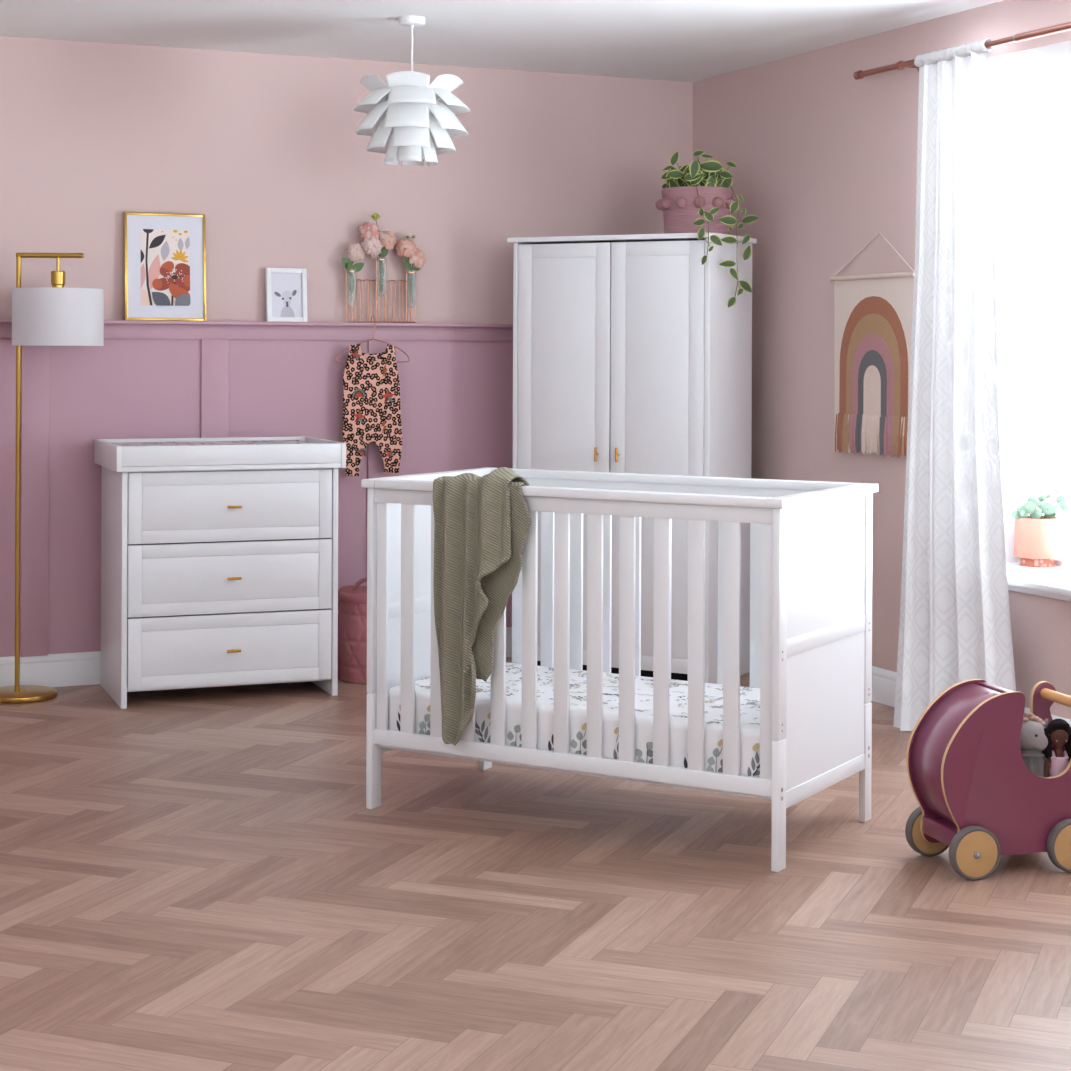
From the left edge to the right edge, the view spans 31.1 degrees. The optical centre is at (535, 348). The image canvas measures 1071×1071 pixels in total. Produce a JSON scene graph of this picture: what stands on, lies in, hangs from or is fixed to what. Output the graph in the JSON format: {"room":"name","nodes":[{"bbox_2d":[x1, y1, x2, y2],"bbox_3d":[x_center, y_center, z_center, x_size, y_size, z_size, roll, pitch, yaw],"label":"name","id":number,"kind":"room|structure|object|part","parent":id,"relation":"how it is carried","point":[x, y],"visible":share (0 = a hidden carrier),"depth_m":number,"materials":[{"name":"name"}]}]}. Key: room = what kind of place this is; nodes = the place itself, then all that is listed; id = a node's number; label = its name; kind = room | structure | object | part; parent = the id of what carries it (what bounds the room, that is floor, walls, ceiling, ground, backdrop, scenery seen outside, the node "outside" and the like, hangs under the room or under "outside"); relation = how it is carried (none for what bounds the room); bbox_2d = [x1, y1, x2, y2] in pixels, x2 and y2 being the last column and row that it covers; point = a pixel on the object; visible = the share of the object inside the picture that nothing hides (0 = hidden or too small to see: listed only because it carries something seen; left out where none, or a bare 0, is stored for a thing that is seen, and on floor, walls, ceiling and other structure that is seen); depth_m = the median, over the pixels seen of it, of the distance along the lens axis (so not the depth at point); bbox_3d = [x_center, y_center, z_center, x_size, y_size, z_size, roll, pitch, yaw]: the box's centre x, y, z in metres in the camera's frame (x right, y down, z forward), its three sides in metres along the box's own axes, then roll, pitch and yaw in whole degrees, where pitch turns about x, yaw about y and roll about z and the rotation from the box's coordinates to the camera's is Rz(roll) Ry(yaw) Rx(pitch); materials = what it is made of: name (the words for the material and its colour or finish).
{"room":"children's room","nodes":[
{"label":"children's room","id":0,"kind":"room"},
{"bbox_2d":[0,36,692,656],"bbox_3d":[-1.687,0.056,7.458,5.880,2.449,0.200,0,0,-24],"label":"wall","id":1,"kind":"structure","parent":0,"point":[266,147],"depth_m":7.63,"materials":[{"name":"pink paint"}]},
{"bbox_2d":[20,346,48,656],"bbox_3d":[-1.887,0.559,7.256,0.100,1.200,0.012,0,0,-24],"label":"trim","id":2,"kind":"structure","parent":1,"relation":"attached to","point":[35,359],"depth_m":7.25,"materials":[{"name":"paint"}]},
{"bbox_2d":[201,339,228,437],"bbox_3d":[-1.256,0.562,7.532,0.108,1.200,0.012,0,0,-24],"label":"trim","id":3,"kind":"structure","parent":1,"relation":"attached to","point":[214,352],"depth_m":7.53,"materials":[{"name":"paint"}]},
{"bbox_2d":[0,627,511,686],"bbox_3d":[-1.740,1.219,7.319,5.280,0.123,0.018,0,0,-24],"label":"baseboard","id":4,"kind":"structure","parent":1,"relation":"attached to","point":[80,668],"depth_m":7.28,"materials":[{"name":"white paint"}]},
{"bbox_2d":[0,319,512,340],"bbox_3d":[-1.727,-0.073,7.301,5.280,0.070,0.055,0,0,-24],"label":"trim","id":5,"kind":"structure","parent":1,"relation":"attached to","point":[113,329],"depth_m":7.65,"materials":[{"name":"paint"}]},
{"bbox_2d":[124,212,205,320],"bbox_3d":[-1.429,-0.314,7.428,0.315,0.415,0.038,0,0,-24],"label":"framed picture","id":6,"kind":"object","parent":5,"relation":"on","point":[165,253],"visible":1,"depth_m":7.42,"materials":[{"name":"gold metal"}]},
{"bbox_2d":[265,268,307,321],"bbox_3d":[-0.986,-0.211,7.621,0.164,0.214,0.038,0,0,-24],"label":"framed picture","id":7,"kind":"object","parent":5,"relation":"on","point":[286,288],"visible":1,"depth_m":7.62,"materials":[{"name":"white paint"}]},
{"bbox_2d":[271,273,301,316],"bbox_3d":[-0.985,-0.211,7.620,0.134,0.183,0.001,0,-4,-24],"label":"art print","id":8,"kind":"object","parent":7,"relation":"attached to","point":[286,288],"depth_m":7.62},
{"bbox_2d":[346,257,416,322],"bbox_3d":[-0.619,-0.236,7.764,0.303,0.262,0.049,0,0,-24],"label":"rack","id":9,"kind":"object","parent":5,"relation":"on","point":[385,260],"visible":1,"depth_m":7.77,"materials":[{"name":"gold metal"}]},
{"bbox_3d":[-0.752,-0.191,7.727,0.004,0.167,0.006,0,0,-24],"label":"upright rod","id":10,"kind":"part","parent":9,"relation":"part of","materials":[{"name":"gold metal"}]},
{"bbox_2d":[341,243,364,301],"bbox_3d":[-0.729,-0.304,7.700,0.094,0.238,0.049,0,0,-4],"label":"flower","id":11,"kind":"object","parent":9,"relation":"in","point":[351,252],"visible":1,"depth_m":7.69,"materials":[{"name":"pink plant"}]},
{"bbox_3d":[-0.702,-0.191,7.738,0.004,0.167,0.006,0,0,-24],"label":"upright rod","id":12,"kind":"part","parent":9,"relation":"part of","materials":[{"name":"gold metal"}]},
{"bbox_3d":[-0.672,-0.191,7.751,0.004,0.167,0.006,0,0,-24],"label":"upright rod","id":13,"kind":"part","parent":9,"relation":"part of","materials":[{"name":"gold metal"}]},
{"bbox_2d":[358,222,381,291],"bbox_3d":[-0.661,-0.369,7.723,0.100,0.280,0.056,0,0,-14],"label":"flower","id":14,"kind":"object","parent":9,"relation":"in","point":[367,229],"visible":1,"depth_m":7.71,"materials":[{"name":"pink plant"}]},
{"bbox_3d":[-0.644,-0.346,7.749,0.056,0.235,0.004,0,0,-23],"label":"stem","id":15,"kind":"part","parent":14,"relation":"part of","materials":[{"name":"green"}]},
{"bbox_3d":[-0.660,-0.191,7.767,0.004,0.167,0.006,0,0,-24],"label":"upright rod","id":16,"kind":"part","parent":9,"relation":"part of","materials":[{"name":"gold metal"}]},
{"bbox_2d":[361,236,382,291],"bbox_3d":[-0.645,-0.341,7.712,0.100,0.224,0.058,0,0,-37],"label":"flower","id":17,"kind":"object","parent":9,"relation":"in","point":[371,245],"visible":1,"depth_m":7.69,"materials":[{"name":"pink plant"}]},
{"bbox_2d":[371,212,382,288],"bbox_3d":[-0.641,-0.393,7.735,0.053,0.307,0.050,0,0,2],"label":"bud","id":18,"kind":"object","parent":9,"relation":"in","point":[375,216],"visible":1,"depth_m":7.73,"materials":[{"name":"green plant"}]},
{"bbox_3d":[-0.630,-0.191,7.780,0.004,0.167,0.006,0,0,-24],"label":"upright rod","id":19,"kind":"part","parent":9,"relation":"part of","materials":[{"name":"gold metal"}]},
{"bbox_3d":[-0.621,-0.107,7.779,0.294,0.004,0.020,0,0,-24],"label":"rail","id":20,"kind":"part","parent":9,"relation":"part of","materials":[{"name":"gold metal"}]},
{"bbox_3d":[-0.611,-0.190,7.778,0.004,0.167,0.006,0,0,-24],"label":"upright rod","id":21,"kind":"part","parent":9,"relation":"part of","materials":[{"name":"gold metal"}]},
{"bbox_3d":[-0.620,-0.274,7.779,0.291,0.009,0.010,0,0,-24],"label":"rail","id":22,"kind":"part","parent":9,"relation":"part of","materials":[{"name":"gold metal"}]},
{"bbox_2d":[379,231,395,291],"bbox_3d":[-0.599,-0.351,7.755,0.074,0.245,0.083,0,0,19],"label":"flower","id":23,"kind":"object","parent":9,"relation":"in","point":[387,239],"visible":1,"depth_m":7.74,"materials":[{"name":"pink plant"}]},
{"bbox_3d":[-0.600,-0.190,7.793,0.004,0.167,0.006,0,0,-24],"label":"upright rod","id":24,"kind":"part","parent":9,"relation":"part of","materials":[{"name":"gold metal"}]},
{"bbox_3d":[-0.550,-0.190,7.804,0.004,0.167,0.006,0,0,-24],"label":"upright rod","id":25,"kind":"part","parent":9,"relation":"part of","materials":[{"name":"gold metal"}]},
{"bbox_3d":[-0.539,-0.190,7.820,0.004,0.167,0.006,0,0,-24],"label":"upright rod","id":26,"kind":"part","parent":9,"relation":"part of","materials":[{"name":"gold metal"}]},
{"bbox_2d":[395,238,416,302],"bbox_3d":[-0.524,-0.315,7.792,0.085,0.262,0.073,0,0,-24],"label":"flower","id":27,"kind":"object","parent":9,"relation":"in","point":[405,247],"visible":1,"depth_m":7.78,"materials":[{"name":"pink plant"}]},
{"bbox_3d":[-0.520,-0.190,7.817,0.004,0.167,0.006,0,0,-24],"label":"upright rod","id":28,"kind":"part","parent":9,"relation":"part of","materials":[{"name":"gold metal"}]},
{"bbox_2d":[405,233,415,299],"bbox_3d":[-0.505,-0.332,7.800,0.048,0.274,0.050,0,0,-24],"label":"bud","id":29,"kind":"object","parent":9,"relation":"in","point":[410,236],"visible":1,"depth_m":7.79,"materials":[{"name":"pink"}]},
{"bbox_2d":[408,248,425,302],"bbox_3d":[-0.479,-0.296,7.797,0.082,0.224,0.054,0,0,-24],"label":"flower","id":30,"kind":"object","parent":9,"relation":"in","point":[418,257],"visible":1,"depth_m":7.78,"materials":[{"name":"pink plant"}]},
{"bbox_3d":[-0.495,-0.275,7.810,0.023,0.180,0.008,0,0,8],"label":"stem","id":31,"kind":"part","parent":30,"relation":"part of","materials":[{"name":"green"}]},
{"bbox_2d":[335,316,408,361],"bbox_3d":[-0.657,-0.038,7.736,0.315,0.188,0.023,0,0,-24],"label":"clothes hanger","id":32,"kind":"object","parent":1,"relation":"hanging from","point":[372,316],"visible":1,"depth_m":7.73,"materials":[{"name":"gold metal"}]},
{"bbox_2d":[342,344,401,475],"bbox_3d":[-0.655,0.246,7.721,0.251,0.528,0.028,0,0,-24],"label":"romper","id":33,"kind":"object","parent":32,"relation":"hanging from","point":[371,383],"visible":0.98,"depth_m":7.71,"materials":[{"name":"fabric"}]},
{"bbox_2d":[367,340,393,478],"bbox_3d":[-0.628,0.565,7.806,0.110,1.200,0.012,0,0,-24],"label":"trim","id":34,"kind":"structure","parent":1,"relation":"attached to","point":[375,467],"depth_m":7.79,"materials":[{"name":"paint"}]},
{"bbox_2d":[0,0,1002,81],"bbox_3d":[0.482,-1.210,2.505,5.880,0.100,11.010,0,0,-24],"label":"ceiling","id":35,"kind":"structure","parent":0,"point":[670,40],"depth_m":6.98,"materials":[{"name":"white paint"}]},
{"bbox_2d":[353,16,469,165],"bbox_3d":[-0.436,-0.907,6.781,0.410,0.514,0.415,0,0,-24],"label":"pendant lamp","id":36,"kind":"object","parent":35,"relation":"hanging from","point":[408,118],"visible":1,"depth_m":6.67,"materials":[{"name":"white paint"}]},
{"bbox_3d":[-0.434,-1.049,6.782,0.008,0.170,0.006,0,0,-24],"label":"cord","id":37,"kind":"part","parent":36,"relation":"part of","materials":[{"name":"white paint"}]},
{"bbox_2d":[0,657,1070,1070],"bbox_3d":[0.471,1.339,2.505,5.880,0.100,11.010,0,0,-24],"label":"floor","id":38,"kind":"structure","parent":0,"point":[192,879],"depth_m":4.36,"materials":[{"name":"brown wood"}]},
{"bbox_2d":[0,253,103,702],"bbox_3d":[-1.798,0.465,7.035,0.427,1.630,0.326,0,0,-4],"label":"floor lamp","id":39,"kind":"object","parent":38,"relation":"on","point":[56,315],"visible":1,"depth_m":6.94,"materials":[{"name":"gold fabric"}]},
{"bbox_3d":[-1.773,-0.340,7.038,0.249,0.020,0.020,0,0,0],"label":"arm","id":40,"kind":"part","parent":39,"relation":"part of","materials":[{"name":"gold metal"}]},
{"bbox_3d":[-1.745,-0.114,7.038,0.326,0.208,0.326,0,0,-24],"label":"lamp shade","id":41,"kind":"part","parent":39,"relation":"part of","materials":[{"name":"white fabric"}]},
{"bbox_2d":[51,257,65,287],"bbox_3d":[-1.745,-0.274,7.038,0.052,0.117,0.052,0,0,-24],"label":"socket","id":42,"kind":"object","parent":39,"relation":"attached to","point":[57,277],"depth_m":7.02,"materials":[{"name":"gold metal"}]},
{"bbox_2d":[101,466,337,708],"bbox_3d":[-1.186,0.861,7.208,0.792,0.843,0.538,0,0,-21],"label":"dresser","id":43,"kind":"object","parent":38,"relation":"on","point":[210,578],"visible":0.98,"depth_m":6.99,"materials":[{"name":"white paint"}]},
{"bbox_2d":[94,436,345,471],"bbox_3d":[-1.190,0.394,7.224,0.838,0.091,0.561,0,0,-21],"label":"tray","id":44,"kind":"object","parent":43,"relation":"on","point":[326,453],"visible":1,"depth_m":6.99,"materials":[{"name":"white paint"}]},
{"bbox_2d":[112,440,316,466],"bbox_3d":[-1.191,0.392,7.226,0.752,0.068,0.460,0,0,-21],"label":"mat","id":45,"kind":"object","parent":44,"relation":"in","point":[264,441],"visible":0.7,"depth_m":7.28,"materials":[{"name":"white fabric"}]},
{"bbox_3d":[-1.105,1.092,6.993,0.745,0.254,0.018,0,0,-21],"label":"drawer","id":46,"kind":"part","parent":43,"relation":"part of","materials":[{"name":"white paint"}]},
{"bbox_3d":[-1.104,0.832,6.993,0.745,0.256,0.018,0,0,-21],"label":"drawer","id":47,"kind":"part","parent":43,"relation":"part of","materials":[{"name":"white paint"}]},
{"bbox_3d":[-1.103,0.572,6.993,0.745,0.254,0.018,0,0,-21],"label":"drawer","id":48,"kind":"part","parent":43,"relation":"part of","materials":[{"name":"white paint"}]},
{"bbox_3d":[-1.093,1.095,6.972,0.050,0.009,0.030,0,0,-21],"label":"handle","id":49,"kind":"part","parent":43,"relation":"part of","materials":[{"name":"gold metal"}]},
{"bbox_3d":[-1.092,0.833,6.972,0.050,0.009,0.030,0,0,-21],"label":"handle","id":50,"kind":"part","parent":43,"relation":"part of","materials":[{"name":"gold metal"}]},
{"bbox_2d":[338,577,366,684],"bbox_3d":[-0.616,1.096,7.503,0.328,0.378,0.328,0,0,-24],"label":"laundry basket","id":51,"kind":"object","parent":38,"relation":"on","point":[352,599],"visible":0.27,"depth_m":7.37,"materials":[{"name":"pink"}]},
{"bbox_3d":[-0.671,0.936,7.630,0.132,0.058,0.030,0,0,-24],"label":"handle","id":52,"kind":"part","parent":51,"relation":"part of","materials":[{"name":"red"}]},
{"bbox_2d":[361,467,877,871],"bbox_3d":[0.226,0.828,5.329,1.271,0.920,0.655,0,0,31],"label":"cot","id":53,"kind":"object","parent":38,"relation":"on","point":[811,541],"visible":0.84,"depth_m":5.07,"materials":[{"name":"white paint"}]},
{"bbox_3d":[-0.451,0.677,5.393,0.020,0.576,0.048,0,0,31],"label":"post","id":54,"kind":"part","parent":53,"relation":"part of","materials":[{"name":"white paint"}]},
{"bbox_3d":[-0.453,1.125,5.393,0.020,0.320,0.048,0,0,31],"label":"leg","id":55,"kind":"part","parent":53,"relation":"part of","materials":[{"name":"white paint"}]},
{"bbox_3d":[-0.303,1.119,5.644,0.017,0.042,0.536,0,0,31],"label":"rail","id":56,"kind":"part","parent":53,"relation":"part of","materials":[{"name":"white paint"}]},
{"bbox_3d":[-0.301,0.742,5.644,0.017,0.043,0.536,0,0,31],"label":"rail","id":57,"kind":"part","parent":53,"relation":"part of","materials":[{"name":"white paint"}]},
{"bbox_3d":[-0.301,0.763,5.644,0.012,0.746,0.540,0,0,31],"label":"panel","id":58,"kind":"part","parent":53,"relation":"part of","materials":[{"name":"white paint"}]},
{"bbox_2d":[433,467,530,744],"bbox_3d":[-0.136,0.694,5.172,0.303,0.751,0.163,0,0,31],"label":"knitted blanket","id":59,"kind":"object","parent":53,"relation":"on","point":[482,524],"visible":1,"depth_m":5.16,"materials":[{"name":"green fabric"}]},
{"bbox_3d":[-0.153,1.126,5.894,0.020,0.320,0.048,0,0,31],"label":"leg","id":60,"kind":"part","parent":53,"relation":"part of","materials":[{"name":"white paint"}]},
{"bbox_3d":[0.073,1.087,5.075,1.208,0.041,0.020,0,0,31],"label":"rail","id":61,"kind":"part","parent":53,"relation":"part of","materials":[{"name":"white paint"}]},
{"bbox_3d":[0.072,0.379,5.068,1.184,0.024,0.047,0,0,31],"label":"cap rail","id":62,"kind":"part","parent":53,"relation":"part of","materials":[{"name":"white paint"}]},
{"bbox_2d":[388,662,759,776],"bbox_3d":[0.224,1.025,5.327,1.176,0.152,0.567,0,0,31],"label":"mattress","id":63,"kind":"object","parent":53,"relation":"on","point":[749,696],"visible":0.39,"depth_m":5.13,"materials":[{"name":"white fabric"}]},
{"bbox_3d":[0.076,0.412,5.075,1.208,0.041,0.020,0,0,31],"label":"rail","id":64,"kind":"part","parent":53,"relation":"part of","materials":[{"name":"white paint"}]},
{"bbox_3d":[0.225,1.111,5.329,1.206,0.018,0.564,0,0,31],"label":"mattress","id":65,"kind":"part","parent":53,"relation":"part of","materials":[{"name":"white fabric"}]},
{"bbox_3d":[0.379,0.413,5.583,1.208,0.041,0.020,0,0,31],"label":"rail","id":66,"kind":"part","parent":53,"relation":"part of","materials":[{"name":"white paint"}]},
{"bbox_3d":[0.383,0.381,5.589,1.184,0.024,0.047,0,0,31],"label":"cap rail","id":67,"kind":"part","parent":53,"relation":"part of","materials":[{"name":"white paint"}]},
{"bbox_3d":[0.602,1.129,4.763,0.020,0.320,0.048,0,0,31],"label":"leg","id":68,"kind":"part","parent":53,"relation":"part of","materials":[{"name":"white paint"}]},
{"bbox_3d":[0.604,0.681,4.763,0.020,0.576,0.048,0,0,31],"label":"post","id":69,"kind":"part","parent":53,"relation":"part of","materials":[{"name":"white paint"}]},
{"bbox_3d":[0.753,0.767,5.014,0.012,0.746,0.540,0,0,31],"label":"panel","id":70,"kind":"part","parent":53,"relation":"part of","materials":[{"name":"white paint"}]},
{"bbox_3d":[0.752,1.123,5.014,0.017,0.042,0.536,0,0,31],"label":"rail","id":71,"kind":"part","parent":53,"relation":"part of","materials":[{"name":"white paint"}]},
{"bbox_3d":[0.753,0.747,5.014,0.017,0.043,0.536,0,0,31],"label":"rail","id":72,"kind":"part","parent":53,"relation":"part of","materials":[{"name":"white paint"}]},
{"bbox_3d":[0.901,1.130,5.264,0.020,0.320,0.048,0,0,31],"label":"leg","id":73,"kind":"part","parent":53,"relation":"part of","materials":[{"name":"white paint"}]},
{"bbox_3d":[0.903,0.683,5.264,0.020,0.576,0.048,0,0,31],"label":"post","id":74,"kind":"part","parent":53,"relation":"part of","materials":[{"name":"white paint"}]},
{"bbox_2d":[507,233,756,683],"bbox_3d":[0.378,0.425,7.666,0.881,1.728,0.472,0,0,28],"label":"wardrobe","id":75,"kind":"object","parent":38,"relation":"on","point":[631,355],"visible":0.66,"depth_m":7.45,"materials":[{"name":"white paint"}]},
{"bbox_3d":[0.111,0.412,7.583,0.405,1.650,0.018,0,0,28],"label":"door","id":76,"kind":"part","parent":75,"relation":"part of","materials":[{"name":"white paint"}]},
{"bbox_3d":[0.237,0.412,7.489,0.009,0.055,0.030,0,0,28],"label":"handle","id":77,"kind":"part","parent":75,"relation":"part of","materials":[{"name":"gold metal"}]},
{"bbox_3d":[0.317,0.412,7.448,0.009,0.055,0.030,0,0,28],"label":"handle","id":78,"kind":"part","parent":75,"relation":"part of","materials":[{"name":"gold metal"}]},
{"bbox_3d":[0.384,-0.430,7.671,0.881,0.019,0.460,0,0,28],"label":"panel","id":79,"kind":"part","parent":75,"relation":"part of","materials":[{"name":"white paint"}]},
{"bbox_3d":[0.468,0.414,7.396,0.390,1.650,0.018,0,0,28],"label":"door","id":80,"kind":"part","parent":75,"relation":"part of","materials":[{"name":"white paint"}]},
{"bbox_2d":[655,150,758,306],"bbox_3d":[0.692,-0.470,7.512,0.368,0.626,0.524,0,0,-24],"label":"potted plant","id":81,"kind":"object","parent":75,"relation":"on","point":[697,197],"visible":0.99,"depth_m":7.49,"materials":[{"name":"plant"}]},
{"bbox_3d":[0.637,-0.533,7.596,0.283,0.190,0.283,0,0,-24],"label":"pot","id":82,"kind":"part","parent":81,"relation":"part of","materials":[{"name":"ceramic"}]},
{"bbox_2d":[905,679,1070,880],"bbox_3d":[1.171,1.068,4.830,0.434,0.447,0.273,0,0,-16],"label":"toy pram","id":83,"kind":"object","parent":38,"relation":"on","point":[974,790],"visible":0.97,"depth_m":4.73,"materials":[{"name":"paint"}]},
{"bbox_2d":[911,682,1011,823],"bbox_3d":[1.072,1.009,4.801,0.230,0.318,0.197,0,0,-24],"label":"hood","id":84,"kind":"object","parent":83,"relation":"attached to","point":[961,744],"depth_m":4.72,"materials":[{"name":"paint"}]},
{"bbox_3d":[1.197,1.049,4.742,0.434,0.408,0.012,0,0,-16],"label":"panel","id":85,"kind":"part","parent":83,"relation":"part of","materials":[{"name":"paint"}]},
{"bbox_2d":[1020,712,1049,776],"bbox_3d":[1.246,1.048,4.844,0.124,0.267,0.118,0,0,-16],"label":"plush toy","id":86,"kind":"object","parent":83,"relation":"in","point":[1033,740],"visible":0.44,"depth_m":4.82,"materials":[{"name":"grey fabric"}]},
{"bbox_2d":[1042,718,1070,777],"bbox_3d":[1.312,1.054,4.830,0.119,0.248,0.105,0,0,-2],"label":"doll","id":87,"kind":"object","parent":83,"relation":"in","point":[1059,730],"visible":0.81,"depth_m":4.82,"materials":[{"name":"brown fabric"}]},
{"bbox_2d":[693,0,1070,719],"bbox_3d":[2.974,0.074,3.597,0.428,2.449,10.610,0,0,-24],"label":"wall","id":88,"kind":"structure","parent":0,"point":[825,158],"depth_m":7.24,"materials":[{"name":"pink paint"}]},
{"bbox_3d":[1.242,-0.347,7.075,0.017,0.158,0.543,0,0,-24],"label":"hanging cord","id":89,"kind":"part","parent":88,"relation":"part of","materials":[{"name":"beige fabric"}]},
{"bbox_3d":[1.241,0.035,7.075,0.012,0.605,0.527,0,0,-24],"label":"woven panel","id":90,"kind":"part","parent":88,"relation":"part of","materials":[{"name":"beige fabric"}]},
{"bbox_2d":[853,22,1070,79],"bbox_3d":[1.965,-0.994,5.320,0.106,0.044,3.780,0,0,-24],"label":"curtain rod","id":91,"kind":"object","parent":88,"relation":"attached to","point":[900,65],"visible":0.8,"depth_m":6.24,"materials":[{"name":"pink metal"}]},
{"bbox_3d":[1.366,-0.997,6.600,0.022,0.022,0.905,0,0,-24],"label":"rod","id":92,"kind":"part","parent":91,"relation":"part of","materials":[{"name":"orange metal"}]},
{"bbox_2d":[893,38,1015,730],"bbox_3d":[1.374,0.134,6.386,0.190,2.305,0.661,0,0,-24],"label":"curtain","id":93,"kind":"object","parent":91,"relation":"hanging from","point":[955,624],"visible":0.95,"depth_m":6.45,"materials":[{"name":"white fabric"}]},
{"bbox_2d":[872,666,1070,726],"bbox_3d":[2.791,1.237,3.519,0.018,0.123,10.610,0,0,-24],"label":"baseboard","id":94,"kind":"structure","parent":88,"relation":"attached to","point":[883,680],"depth_m":6.99,"materials":[{"name":"white paint"}]},
{"bbox_2d":[989,40,1070,601],"bbox_3d":[1.996,-0.086,5.772,0.440,1.762,2.220,0,0,-24],"label":"window","id":95,"kind":"structure","parent":88,"relation":"in","point":[1022,83],"depth_m":6.72,"materials":[{"name":"white glass"}]},
{"bbox_3d":[1.846,-0.109,5.690,0.022,1.717,2.190,0,0,-24],"label":"casing","id":96,"kind":"part","parent":95,"relation":"part of","materials":[{"name":"white paint"}]},
{"bbox_3d":[1.961,0.772,5.796,0.400,0.045,2.150,0,0,-24],"label":"sill","id":97,"kind":"part","parent":95,"relation":"part of","materials":[{"name":"white paint"}]},
{"bbox_2d":[1011,488,1069,566],"bbox_3d":[1.742,0.617,6.643,0.177,0.263,0.162,0,0,24],"label":"potted plant","id":98,"kind":"object","parent":95,"relation":"on","point":[1037,536],"visible":1,"depth_m":6.60,"materials":[{"name":"pink ceramic"}]},
{"bbox_3d":[1.732,0.650,6.645,0.158,0.136,0.158,0,0,-24],"label":"pot","id":99,"kind":"part","parent":98,"relation":"part of","materials":[{"name":"pink ceramic"}]},
{"bbox_3d":[2.174,-0.066,5.827,0.030,1.632,2.038,0,0,-24],"label":"frame","id":100,"kind":"part","parent":95,"relation":"part of","materials":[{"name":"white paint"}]}
]}

